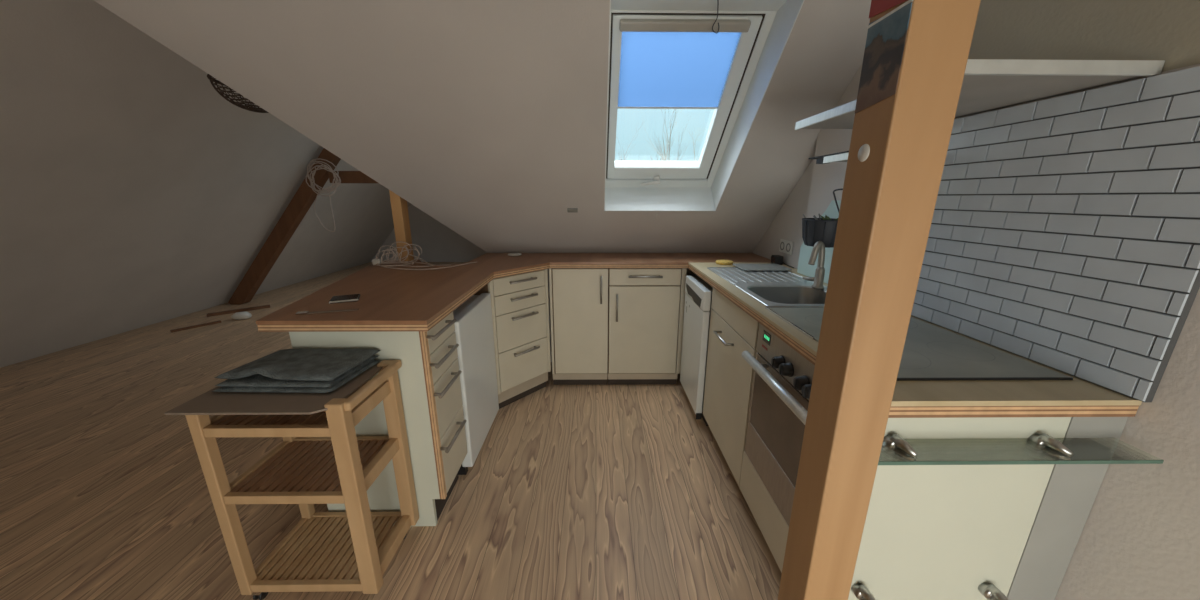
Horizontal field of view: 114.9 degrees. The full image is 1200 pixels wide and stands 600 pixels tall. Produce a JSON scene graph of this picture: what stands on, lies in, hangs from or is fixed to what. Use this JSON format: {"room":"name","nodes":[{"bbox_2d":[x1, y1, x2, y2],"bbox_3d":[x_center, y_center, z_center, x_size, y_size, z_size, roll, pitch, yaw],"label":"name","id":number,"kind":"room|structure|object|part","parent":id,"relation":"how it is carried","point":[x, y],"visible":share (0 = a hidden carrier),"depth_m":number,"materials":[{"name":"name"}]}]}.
{"room":"attic kitchen","nodes":[
{"label":"attic kitchen","id":0,"kind":"room"},
{"bbox_2d":[0,0,410,367],"bbox_3d":[-3.850,-0.862,3.091,2.669,3.093,10.100,0,15,-1],"label":"wall","id":1,"kind":"structure","parent":0,"point":[134,194],"depth_m":3.00,"materials":[{"name":"paint"}]},
{"bbox_2d":[0,262,781,599],"bbox_3d":[-1.887,0.534,3.487,6.700,0.200,10.100,0,15,-1],"label":"floor","id":2,"kind":"structure","parent":0,"point":[570,492],"depth_m":1.75,"materials":[{"name":"brown wood"}]},
{"bbox_2d":[170,320,221,332],"bbox_3d":[-4.228,0.275,4.013,0.036,0.020,0.378,9,17,30],"label":"wood offcut","id":3,"kind":"object","parent":2,"relation":"on","point":[219,321],"visible":1,"depth_m":4.00,"materials":[{"name":"brown wood"}]},
{"bbox_2d":[206,305,269,316],"bbox_3d":[-4.287,0.124,4.554,0.558,0.030,0.057,-14,20,-42],"label":"batten","id":4,"kind":"object","parent":2,"relation":"on","point":[263,306],"visible":1,"depth_m":4.53,"materials":[{"name":"brown wood"}]},
{"bbox_2d":[231,311,251,319],"bbox_3d":[-3.988,0.174,4.255,0.175,0.090,0.090,-4,16,-16],"label":"plastic bottle","id":5,"kind":"object","parent":2,"relation":"on","point":[239,315],"visible":1,"depth_m":4.23,"materials":[{"name":"white plastic"}]},
{"bbox_2d":[228,148,340,304],"bbox_3d":[-3.591,-1.178,4.593,2.232,2.582,0.120,0,15,-1],"label":"rafter","id":6,"kind":"object","parent":2,"relation":"on","point":[305,196],"visible":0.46,"depth_m":4.64,"materials":[{"name":"brown wood"}]},
{"bbox_2d":[306,158,340,231],"bbox_3d":[-3.204,-1.212,4.464,0.397,0.825,0.055,0,15,-1],"label":"cable coil","id":7,"kind":"object","parent":6,"relation":"hanging from","point":[313,184],"visible":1,"depth_m":4.42,"materials":[{"name":"plastic"}]},
{"bbox_2d":[328,171,377,182],"bbox_3d":[-2.361,-1.453,4.534,1.620,0.135,0.110,0,15,-1],"label":"beam","id":8,"kind":"structure","parent":6,"relation":"attached to","point":[345,176],"depth_m":4.48,"materials":[{"name":"brown wood"}]},
{"bbox_2d":[164,360,418,599],"bbox_3d":[-0.965,0.622,1.321,0.490,0.752,0.341,0,15,-1],"label":"trolley","id":9,"kind":"object","parent":2,"relation":"on","point":[320,458],"visible":0.91,"depth_m":1.24,"materials":[{"name":"brown wood"}]},
{"bbox_3d":[-1.165,0.640,1.188,0.034,0.683,0.034,0,15,-1],"label":"leg","id":10,"kind":"part","parent":9,"relation":"part of","materials":[{"name":"brown wood"}]},
{"bbox_2d":[211,348,380,392],"bbox_3d":[-0.985,0.223,1.260,0.400,0.070,0.240,0,15,-1],"label":"towel","id":11,"kind":"object","parent":9,"relation":"on","point":[303,370],"visible":1,"depth_m":1.20,"materials":[{"name":"grey fabric"}]},
{"bbox_3d":[-0.964,0.339,1.254,0.430,0.048,0.304,0,15,-1],"label":"shelf frame","id":12,"kind":"part","parent":9,"relation":"part of","materials":[{"name":"brown wood"}]},
{"bbox_3d":[-1.168,0.568,1.457,0.034,0.683,0.034,0,15,-1],"label":"leg","id":13,"kind":"part","parent":9,"relation":"part of","materials":[{"name":"brown wood"}]},
{"bbox_3d":[-0.965,0.566,1.315,0.430,0.048,0.304,0,15,-1],"label":"shelf frame","id":14,"kind":"part","parent":9,"relation":"part of","materials":[{"name":"brown wood"}]},
{"bbox_3d":[-0.965,0.904,1.405,0.430,0.048,0.304,0,15,-1],"label":"shelf frame","id":15,"kind":"part","parent":9,"relation":"part of","materials":[{"name":"brown wood"}]},
{"bbox_3d":[-0.759,0.630,1.194,0.050,0.700,0.040,0,15,-1],"label":"leg","id":16,"kind":"part","parent":9,"relation":"part of","materials":[{"name":"brown wood"}]},
{"bbox_3d":[-0.732,0.269,1.246,0.026,0.030,0.308,0,15,-1],"label":"push handle","id":17,"kind":"part","parent":9,"relation":"part of","materials":[{"name":"brown wood"}]},
{"bbox_3d":[-0.762,0.560,1.456,0.050,0.700,0.040,0,15,-1],"label":"leg","id":18,"kind":"part","parent":9,"relation":"part of","materials":[{"name":"brown wood"}]},
{"bbox_2d":[289,312,466,525],"bbox_3d":[-0.852,0.485,1.613,0.519,0.868,0.288,0,15,-1],"label":"base cabinet","id":19,"kind":"object","parent":2,"relation":"on","point":[429,373],"visible":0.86,"depth_m":1.49,"materials":[{"name":"beige wood"}]},
{"bbox_3d":[-0.640,0.118,1.527,0.021,0.106,0.262,0,15,-1],"label":"drawer","id":20,"kind":"part","parent":19,"relation":"part of","materials":[{"name":"beige laminate"}]},
{"bbox_3d":[-0.610,0.111,1.478,0.037,0.014,0.215,0,15,-1],"label":"handle","id":21,"kind":"part","parent":19,"relation":"part of","materials":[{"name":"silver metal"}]},
{"bbox_3d":[-0.640,0.230,1.557,0.021,0.118,0.262,0,15,-1],"label":"drawer","id":22,"kind":"part","parent":19,"relation":"part of","materials":[{"name":"beige laminate"}]},
{"bbox_3d":[-0.611,0.218,1.506,0.037,0.014,0.215,0,15,-1],"label":"handle","id":23,"kind":"part","parent":19,"relation":"part of","materials":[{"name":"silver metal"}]},
{"bbox_3d":[-0.611,0.335,1.538,0.037,0.014,0.215,0,15,-1],"label":"handle","id":24,"kind":"part","parent":19,"relation":"part of","materials":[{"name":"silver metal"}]},
{"bbox_3d":[-0.640,0.404,1.604,0.021,0.234,0.262,0,15,-1],"label":"drawer","id":25,"kind":"part","parent":19,"relation":"part of","materials":[{"name":"beige laminate"}]},
{"bbox_3d":[-0.611,0.565,1.599,0.037,0.014,0.215,0,15,-1],"label":"handle","id":26,"kind":"part","parent":19,"relation":"part of","materials":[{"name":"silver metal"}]},
{"bbox_3d":[-0.641,0.642,1.668,0.021,0.252,0.262,0,15,-1],"label":"drawer","id":27,"kind":"part","parent":19,"relation":"part of","materials":[{"name":"beige laminate"}]},
{"bbox_2d":[453,293,498,474],"bbox_3d":[-0.893,0.411,2.034,0.538,0.793,0.535,0,15,-1],"label":"fridge","id":28,"kind":"object","parent":2,"relation":"on","point":[473,331],"visible":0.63,"depth_m":1.94,"materials":[{"name":"white plastic"}]},
{"bbox_2d":[474,269,550,408],"bbox_3d":[-0.614,0.229,2.572,0.399,0.866,0.447,12,19,39],"label":"base cabinet","id":29,"kind":"object","parent":2,"relation":"on","point":[519,303],"visible":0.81,"depth_m":2.45,"materials":[{"name":"beige laminate"}]},
{"bbox_2d":[256,253,770,331],"bbox_3d":[-0.141,-0.130,2.136,2.645,0.047,1.673,0,15,-1],"label":"countertop","id":30,"kind":"structure","parent":29,"relation":"on","point":[390,299],"depth_m":1.80,"materials":[{"name":"brown wood"}]},
{"bbox_3d":[-1.004,0.041,1.413,0.195,0.006,0.024,-5,16,-17],"label":"ruler strip","id":31,"kind":"part","parent":30,"relation":"part of","materials":[{"name":"brown wood"}]},
{"bbox_2d":[329,294,359,302],"bbox_3d":[-1.052,-0.006,1.580,0.100,0.011,0.092,-7,17,-25],"label":"phone","id":32,"kind":"object","parent":30,"relation":"on","point":[353,297],"visible":1,"depth_m":1.56,"materials":[{"name":"black plastic"}]},
{"bbox_2d":[389,190,413,260],"bbox_3d":[-1.287,-0.506,2.482,0.064,0.509,0.085,0,15,-1],"label":"timber post","id":33,"kind":"object","parent":30,"relation":"on","point":[399,207],"visible":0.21,"depth_m":2.46,"materials":[{"name":"brown wood"}]},
{"bbox_2d":[372,242,476,269],"bbox_3d":[-1.110,-0.274,2.337,0.635,0.139,0.266,0,15,-1],"label":"cable tangle","id":34,"kind":"object","parent":30,"relation":"on","point":[378,262],"visible":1,"depth_m":2.40,"materials":[{"name":"white plastic"}]},
{"bbox_2d":[508,253,520,255],"bbox_3d":[-0.623,-0.331,2.793,0.100,0.014,0.100,0,15,-1],"label":"saucer","id":35,"kind":"object","parent":30,"relation":"on","point":[509,254],"visible":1,"depth_m":2.76,"materials":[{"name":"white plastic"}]},
{"bbox_3d":[-0.498,-0.110,2.379,0.020,0.102,0.392,12,19,39],"label":"drawer","id":36,"kind":"part","parent":29,"relation":"part of","materials":[{"name":"beige laminate"}]},
{"bbox_3d":[-0.498,0.000,2.408,0.020,0.118,0.392,12,19,39],"label":"drawer","id":37,"kind":"part","parent":29,"relation":"part of","materials":[{"name":"beige laminate"}]},
{"bbox_3d":[-0.498,0.174,2.455,0.020,0.234,0.392,12,19,39],"label":"drawer","id":38,"kind":"part","parent":29,"relation":"part of","materials":[{"name":"beige laminate"}]},
{"bbox_3d":[-0.499,0.415,2.520,0.020,0.258,0.392,12,19,39],"label":"drawer","id":39,"kind":"part","parent":29,"relation":"part of","materials":[{"name":"beige laminate"}]},
{"bbox_3d":[-0.475,-0.120,2.358,0.037,0.014,0.200,12,19,39],"label":"handle","id":40,"kind":"part","parent":29,"relation":"part of","materials":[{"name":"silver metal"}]},
{"bbox_3d":[-0.475,-0.018,2.386,0.037,0.014,0.200,12,19,39],"label":"handle","id":41,"kind":"part","parent":29,"relation":"part of","materials":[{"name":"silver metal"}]},
{"bbox_3d":[-0.475,0.100,2.417,0.037,0.014,0.200,12,19,39],"label":"handle","id":42,"kind":"part","parent":29,"relation":"part of","materials":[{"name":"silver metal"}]},
{"bbox_3d":[-0.476,0.330,2.479,0.037,0.014,0.200,12,19,39],"label":"handle","id":43,"kind":"part","parent":29,"relation":"part of","materials":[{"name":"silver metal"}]},
{"bbox_2d":[549,268,607,384],"bbox_3d":[-0.145,0.160,2.835,0.395,0.866,0.453,0,15,-1],"label":"base cabinet","id":44,"kind":"object","parent":2,"relation":"on","point":[578,296],"visible":0.91,"depth_m":2.64,"materials":[{"name":"beige laminate"}]},
{"bbox_3d":[0.008,-0.069,2.560,0.014,0.190,0.037,0,15,-1],"label":"handle","id":45,"kind":"part","parent":44,"relation":"part of","materials":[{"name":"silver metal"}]},
{"bbox_2d":[607,268,686,384],"bbox_3d":[0.316,0.159,2.840,0.519,0.866,0.453,0,15,-1],"label":"base cabinet","id":46,"kind":"object","parent":2,"relation":"on","point":[644,310],"visible":0.95,"depth_m":2.65,"materials":[{"name":"beige laminate"}]},
{"bbox_3d":[0.115,0.052,2.594,0.014,0.190,0.037,0,15,-1],"label":"handle","id":47,"kind":"part","parent":46,"relation":"part of","materials":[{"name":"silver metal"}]},
{"bbox_3d":[0.302,0.215,2.668,0.479,0.639,0.019,0,15,-1],"label":"door","id":48,"kind":"part","parent":46,"relation":"part of","materials":[{"name":"beige laminate"}]},
{"bbox_3d":[0.303,-0.155,2.569,0.479,0.113,0.019,0,15,-1],"label":"drawer","id":49,"kind":"part","parent":46,"relation":"part of","materials":[{"name":"beige laminate"}]},
{"bbox_3d":[0.301,-0.154,2.540,0.225,0.014,0.037,0,15,-1],"label":"handle","id":50,"kind":"part","parent":46,"relation":"part of","materials":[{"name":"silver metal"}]},
{"bbox_2d":[680,276,712,425],"bbox_3d":[0.828,0.297,2.397,0.534,0.830,0.452,0,15,-1],"label":"dishwasher","id":51,"kind":"object","parent":2,"relation":"on","point":[698,295],"visible":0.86,"depth_m":2.27,"materials":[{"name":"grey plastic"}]},
{"bbox_3d":[0.583,-0.049,2.302,0.040,0.112,0.444,0,15,-1],"label":"control panel","id":52,"kind":"part","parent":51,"relation":"part of","materials":[{"name":"white plastic"}]},
{"bbox_2d":[703,288,758,486],"bbox_3d":[0.843,0.417,1.882,0.554,0.866,0.593,0,15,-1],"label":"base cabinet","id":53,"kind":"object","parent":2,"relation":"on","point":[728,381],"visible":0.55,"depth_m":1.80,"materials":[{"name":"beige laminate"}]},
{"bbox_3d":[0.588,0.182,1.831,0.042,0.014,0.182,0,15,-1],"label":"handle","id":54,"kind":"part","parent":53,"relation":"part of","materials":[{"name":"metal"}]},
{"bbox_3d":[0.618,0.059,1.785,0.019,0.122,0.590,0,15,-1],"label":"panel","id":55,"kind":"part","parent":53,"relation":"part of","materials":[{"name":"beige laminate"}]},
{"bbox_2d":[688,262,1141,417],"bbox_3d":[0.889,0.002,1.665,0.597,0.040,1.773,0,15,-1],"label":"countertop","id":56,"kind":"structure","parent":53,"relation":"on","point":[1077,397],"depth_m":0.84,"materials":[{"name":"beige wood"}]},
{"bbox_2d":[716,260,732,264],"bbox_3d":[0.798,-0.242,2.454,0.110,0.022,0.110,0,15,-1],"label":"sponge","id":57,"kind":"object","parent":56,"relation":"on","point":[721,262],"visible":0.99,"depth_m":2.42,"materials":[{"name":"yellow plastic"}]},
{"bbox_2d":[707,267,826,305],"bbox_3d":[0.863,-0.015,1.918,0.432,0.154,0.845,0,15,-1],"label":"sink","id":58,"kind":"object","parent":56,"relation":"in","point":[771,288],"visible":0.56,"depth_m":1.83,"materials":[{"name":"metal"}]},
{"bbox_2d":[732,264,791,270],"bbox_3d":[0.958,-0.197,2.277,0.285,0.004,0.220,0,15,-1],"label":"board","id":59,"kind":"object","parent":58,"relation":"on","point":[748,267],"visible":1,"depth_m":2.25,"materials":[{"name":"grey plastic"}]},
{"bbox_3d":[0.866,0.047,1.692,0.432,0.151,0.375,0,15,-1],"label":"bowl","id":60,"kind":"part","parent":58,"relation":"part of","materials":[{"name":"metal"}]},
{"bbox_2d":[802,241,824,288],"bbox_3d":[0.990,-0.167,1.772,0.099,0.220,0.109,0,15,-1],"label":"tap","id":61,"kind":"object","parent":58,"relation":"on","point":[818,249],"visible":1,"depth_m":1.74,"materials":[{"name":"silver metal"}]},
{"bbox_3d":[0.994,-0.102,1.807,0.022,0.024,0.080,-8,17,-29],"label":"lever","id":62,"kind":"part","parent":61,"relation":"part of","materials":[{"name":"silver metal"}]},
{"bbox_3d":[0.984,-0.200,1.733,0.091,0.136,0.028,-6,16,-22],"label":"spout","id":63,"kind":"part","parent":61,"relation":"part of","materials":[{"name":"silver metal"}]},
{"bbox_2d":[771,255,793,267],"bbox_3d":[1.141,-0.241,2.389,0.059,0.054,0.201,-2,15,-8],"label":"clock","id":64,"kind":"object","parent":56,"relation":"on","point":[775,259],"visible":0.96,"depth_m":2.42,"materials":[{"name":"black plastic"}]},
{"bbox_2d":[765,307,1072,380],"bbox_3d":[0.869,0.107,1.179,0.466,0.008,0.596,0,15,-1],"label":"cooktop","id":65,"kind":"object","parent":56,"relation":"in","point":[930,352],"visible":0.56,"depth_m":1.01,"materials":[{"name":"glass"}]},
{"bbox_3d":[0.868,0.072,1.308,0.466,0.008,0.330,0,15,-1],"label":"metal trim","id":66,"kind":"part","parent":65,"relation":"part of","materials":[{"name":"silver metal"}]},
{"bbox_2d":[739,323,814,572],"bbox_3d":[0.837,0.572,1.304,0.560,0.866,0.599,0,15,-1],"label":"oven","id":67,"kind":"object","parent":2,"relation":"on","point":[782,377],"visible":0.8,"depth_m":1.34,"materials":[{"name":"grey metal"}]},
{"bbox_3d":[0.622,0.350,1.532,0.023,0.300,0.018,0,15,-1],"label":"door trim","id":68,"kind":"part","parent":67,"relation":"part of","materials":[{"name":"metal"}]},
{"bbox_3d":[0.624,0.810,1.365,0.019,0.189,0.599,0,15,-1],"label":"panel","id":69,"kind":"part","parent":67,"relation":"part of","materials":[{"name":"beige laminate"}]},
{"bbox_3d":[0.573,0.286,1.227,0.032,0.031,0.564,0,15,-1],"label":"handle","id":70,"kind":"part","parent":67,"relation":"part of","materials":[{"name":"metal"}]},
{"bbox_3d":[0.598,0.210,1.290,0.034,0.048,0.048,0,15,-1],"label":"knob","id":71,"kind":"part","parent":67,"relation":"part of","materials":[{"name":"black plastic"}]},
{"bbox_3d":[0.626,0.424,1.257,0.022,0.300,0.589,0,15,-1],"label":"door","id":72,"kind":"part","parent":67,"relation":"part of","materials":[{"name":"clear glass"}]},
{"bbox_3d":[0.625,0.216,1.201,0.020,0.122,0.589,0,15,-1],"label":"control panel","id":73,"kind":"part","parent":67,"relation":"part of","materials":[{"name":"metal"}]},
{"bbox_3d":[0.598,0.225,1.237,0.034,0.048,0.048,0,15,-1],"label":"knob","id":74,"kind":"part","parent":67,"relation":"part of","materials":[{"name":"black plastic"}]},
{"bbox_3d":[0.599,0.249,1.145,0.034,0.048,0.048,0,15,-1],"label":"knob","id":75,"kind":"part","parent":67,"relation":"part of","materials":[{"name":"black plastic"}]},
{"bbox_3d":[0.600,0.262,1.097,0.034,0.048,0.048,0,15,-1],"label":"knob","id":76,"kind":"part","parent":67,"relation":"part of","materials":[{"name":"black plastic"}]},
{"bbox_2d":[777,0,980,599],"bbox_3d":[0.477,-0.199,0.632,0.096,2.700,0.094,0,15,-1],"label":"wooden post","id":77,"kind":"object","parent":2,"relation":"on","point":[899,144],"depth_m":0.65,"materials":[{"name":"orange wood"}]},
{"bbox_2d":[855,2,912,113],"bbox_3d":[0.430,-0.366,0.586,0.001,0.132,0.088,0,15,-1],"label":"print","id":78,"kind":"object","parent":77,"relation":"attached to","point":[885,40],"visible":1,"depth_m":0.58},
{"bbox_2d":[869,0,906,17],"bbox_3d":[0.430,-0.487,0.554,0.002,0.122,0.090,0,15,-1],"label":"picture card","id":79,"kind":"object","parent":77,"relation":"attached to","point":[877,7],"visible":1,"depth_m":0.58,"materials":[{"name":"red paper"}]},
{"bbox_3d":[0.430,-0.425,0.571,0.002,0.004,0.091,0,15,-1],"label":"border strip","id":80,"kind":"part","parent":77,"relation":"part of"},
{"bbox_2d":[848,417,1071,599],"bbox_3d":[0.819,0.666,0.945,0.400,0.868,0.020,0,15,-1],"label":"end panel","id":81,"kind":"object","parent":2,"relation":"on","point":[931,532],"visible":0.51,"depth_m":0.89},
{"bbox_2d":[851,583,875,599],"bbox_3d":[0.636,0.716,0.915,0.033,0.043,0.058,0,15,-1],"label":"clamp","id":82,"kind":"object","parent":81,"relation":"attached to","point":[860,590],"visible":1,"depth_m":0.92,"materials":[{"name":"metal"}]},
{"bbox_2d":[978,582,1007,599],"bbox_3d":[0.953,0.717,0.919,0.033,0.043,0.058,0,15,-1],"label":"clamp","id":83,"kind":"object","parent":81,"relation":"attached to","point":[989,591],"visible":1,"depth_m":0.93,"materials":[{"name":"metal"}]},
{"bbox_2d":[878,433,1163,464],"bbox_3d":[0.842,0.315,0.802,0.580,0.043,0.075,0,15,-1],"label":"glass shelf","id":84,"kind":"object","parent":81,"relation":"attached to","point":[1043,448],"visible":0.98,"depth_m":0.80,"materials":[{"name":"glass"}]},
{"bbox_3d":[0.842,0.316,0.803,0.580,0.007,0.074,0,15,-1],"label":"glass plate","id":85,"kind":"part","parent":84,"relation":"part of","materials":[{"name":"clear glass"}]},
{"bbox_2d":[1007,417,1127,599],"bbox_3d":[1.082,0.664,0.957,0.122,0.868,0.038,0,15,-1],"label":"filler panel","id":86,"kind":"object","parent":2,"relation":"on","point":[1071,491],"visible":0.51,"depth_m":0.90,"materials":[{"name":"white wood"}]},
{"bbox_2d":[371,204,485,261],"bbox_3d":[-2.502,-2.213,7.843,5.270,2.850,0.250,0,15,-1],"label":"wall","id":87,"kind":"structure","parent":0,"point":[438,242],"depth_m":7.98,"materials":[{"name":"paint"}]},
{"bbox_2d":[94,0,870,252],"bbox_3d":[-0.567,-1.103,1.813,3.913,2.013,2.195,0,15,-1],"label":"ceiling","id":88,"kind":"structure","parent":0,"point":[488,118],"depth_m":1.79,"materials":[{"name":"white paint"}]},
{"bbox_2d":[567,208,577,212],"bbox_3d":[-0.179,-0.584,2.496,0.067,0.027,0.029,0,15,-1],"label":"wall plate","id":89,"kind":"object","parent":88,"relation":"attached to","point":[569,210],"visible":1,"depth_m":2.49,"materials":[{"name":"grey plastic"}]},
{"bbox_2d":[604,0,804,210],"bbox_3d":[0.399,-0.974,2.012,0.755,1.012,1.179,0,15,-1],"label":"window","id":90,"kind":"structure","parent":88,"relation":"attached to","point":[663,54],"depth_m":1.91,"materials":[{"name":"white paint"}]},
{"bbox_3d":[0.330,-0.784,2.511,0.128,0.066,0.040,0,15,-1],"label":"handle","id":91,"kind":"part","parent":90,"relation":"part of","materials":[{"name":"white plastic"}]},
{"bbox_2d":[618,32,740,106],"bbox_3d":[0.370,-1.140,1.904,0.545,0.270,0.300,0,15,-1],"label":"blind","id":92,"kind":"object","parent":90,"relation":"attached to","point":[656,69],"depth_m":1.89,"materials":[{"name":"blue fabric"}]},
{"bbox_3d":[0.380,-1.047,2.108,0.655,0.692,0.761,0,15,-1],"label":"sash","id":93,"kind":"part","parent":90,"relation":"part of","materials":[{"name":"white paint"}]},
{"bbox_2d":[712,0,718,33],"bbox_3d":[0.471,-1.169,1.568,0.030,0.046,0.272,5,16,18],"label":"pull cord","id":94,"kind":"object","parent":90,"relation":"hanging from","point":[717,0],"visible":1,"depth_m":1.64,"materials":[{"name":"black metal"}]},
{"bbox_2d":[486,252,696,361],"bbox_3d":[0.202,0.058,3.093,2.150,0.930,0.060,0,15,-1],"label":"wall","id":95,"kind":"structure","parent":0,"point":[689,272],"depth_m":3.04,"materials":[{"name":"paint"}]},
{"bbox_2d":[753,159,813,268],"bbox_3d":[1.347,-0.368,0.693,0.290,3.000,5.100,0,15,-1],"label":"wall","id":96,"kind":"structure","parent":0,"point":[787,224],"depth_m":2.37,"materials":[{"name":"paint"}]},
{"bbox_2d":[779,239,793,254],"bbox_3d":[1.178,-0.337,2.423,0.012,0.080,0.160,0,15,-1],"label":"wall socket","id":97,"kind":"object","parent":96,"relation":"attached to","point":[786,246],"visible":1,"depth_m":2.41,"materials":[{"name":"white plastic"}]},
{"bbox_2d":[806,0,1199,599],"bbox_3d":[1.179,-0.243,0.222,0.056,3.000,3.730,0,15,-1],"label":"wall","id":98,"kind":"structure","parent":0,"point":[1139,539],"depth_m":0.82,"materials":[{"name":"paint"}]},
{"bbox_2d":[797,200,840,283],"bbox_3d":[1.128,-0.261,1.795,0.012,0.398,0.678,0,15,-1],"label":"panel","id":99,"kind":"object","parent":98,"relation":"attached to","point":[804,268],"visible":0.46,"depth_m":1.97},
{"bbox_2d":[809,151,848,163],"bbox_3d":[0.997,-0.521,1.435,0.278,0.049,0.300,0,15,-1],"label":"wall shelf","id":100,"kind":"object","parent":98,"relation":"attached to","point":[841,156],"visible":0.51,"depth_m":1.42,"materials":[{"name":"metal"}]},
{"bbox_2d":[795,59,1164,129],"bbox_3d":[0.934,-0.558,1.098,0.412,0.027,0.671,0,15,-1],"label":"wall shelf","id":101,"kind":"object","parent":98,"relation":"attached to","point":[988,84],"visible":0.6,"depth_m":0.84,"materials":[{"name":"metal"}]},
{"bbox_2d":[911,66,1199,401],"bbox_3d":[1.132,-0.198,1.071,0.019,0.650,0.748,0,15,-1],"label":"tile backsplash","id":102,"kind":"structure","parent":98,"relation":"attached to","point":[1064,236],"depth_m":0.90,"materials":[{"name":"tile"}]},
{"bbox_3d":[1.103,-0.472,1.568,0.090,0.043,0.090,0,15,-1],"label":"bracket","id":103,"kind":"object","parent":98,"relation":"attached to","visible":0},
{"bbox_2d":[802,188,842,247],"bbox_3d":[1.032,-0.374,1.745,0.183,0.256,0.229,0,15,-1],"label":"hanging basket","id":104,"kind":"object","parent":103,"relation":"hanging from","point":[813,230],"visible":0.62,"depth_m":1.71,"materials":[{"name":"black metal"}]},
{"bbox_3d":[1.031,-0.312,1.773,0.180,0.123,0.208,0,15,-1],"label":"wire frame","id":105,"kind":"part","parent":104,"relation":"part of","materials":[{"name":"black metal"}]},
{"bbox_2d":[820,215,837,219],"bbox_3d":[1.027,-0.319,1.724,0.083,0.130,0.086,8,17,28],"label":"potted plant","id":106,"kind":"object","parent":104,"relation":"in","point":[826,216],"visible":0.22,"depth_m":1.70,"materials":[{"name":"green plant"}]},
{"bbox_3d":[-2.564,-2.646,4.049,0.172,0.250,7.355,0,15,-1],"label":"ceiling","id":107,"kind":"structure","parent":0,"visible":0},
{"bbox_2d":[207,74,268,112],"bbox_3d":[-2.461,-1.739,2.665,0.472,0.786,0.472,0,15,-1],"label":"lampshade","id":108,"kind":"object","parent":107,"relation":"hanging from","point":[212,79],"visible":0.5,"depth_m":2.65,"materials":[{"name":"wicker"}]},
{"label":"outside","id":109,"kind":"structure","parent":0,"visible":0},
{"bbox_3d":[9.085,-14.633,83.406,140.000,0.200,151.500,0,15,-1],"label":"ground","id":110,"kind":"structure","parent":109,"visible":0},
{"bbox_2d":[616,125,641,160],"bbox_3d":[1.992,-11.130,37.849,6.338,16.626,5.742,-4,15,-14],"label":"bare tree","id":111,"kind":"object","parent":110,"relation":"on","point":[641,125],"visible":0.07,"depth_m":37.84,"materials":[{"name":"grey plant"}]},
{"bbox_2d":[642,118,702,160],"bbox_3d":[4.784,-6.024,25.464,5.906,13.183,5.684,1,15,4],"label":"bare tree","id":112,"kind":"object","parent":110,"relation":"on","point":[662,158],"visible":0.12,"depth_m":24.89,"materials":[{"name":"beige plant"}]},
{"bbox_2d":[648,109,698,160],"bbox_3d":[7.671,-13.338,40.159,5.903,19.735,7.822,-13,20,-40],"label":"bare tree","id":113,"kind":"object","parent":110,"relation":"on","point":[674,109],"visible":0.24,"depth_m":39.33,"materials":[{"name":"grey plant"}]}
]}

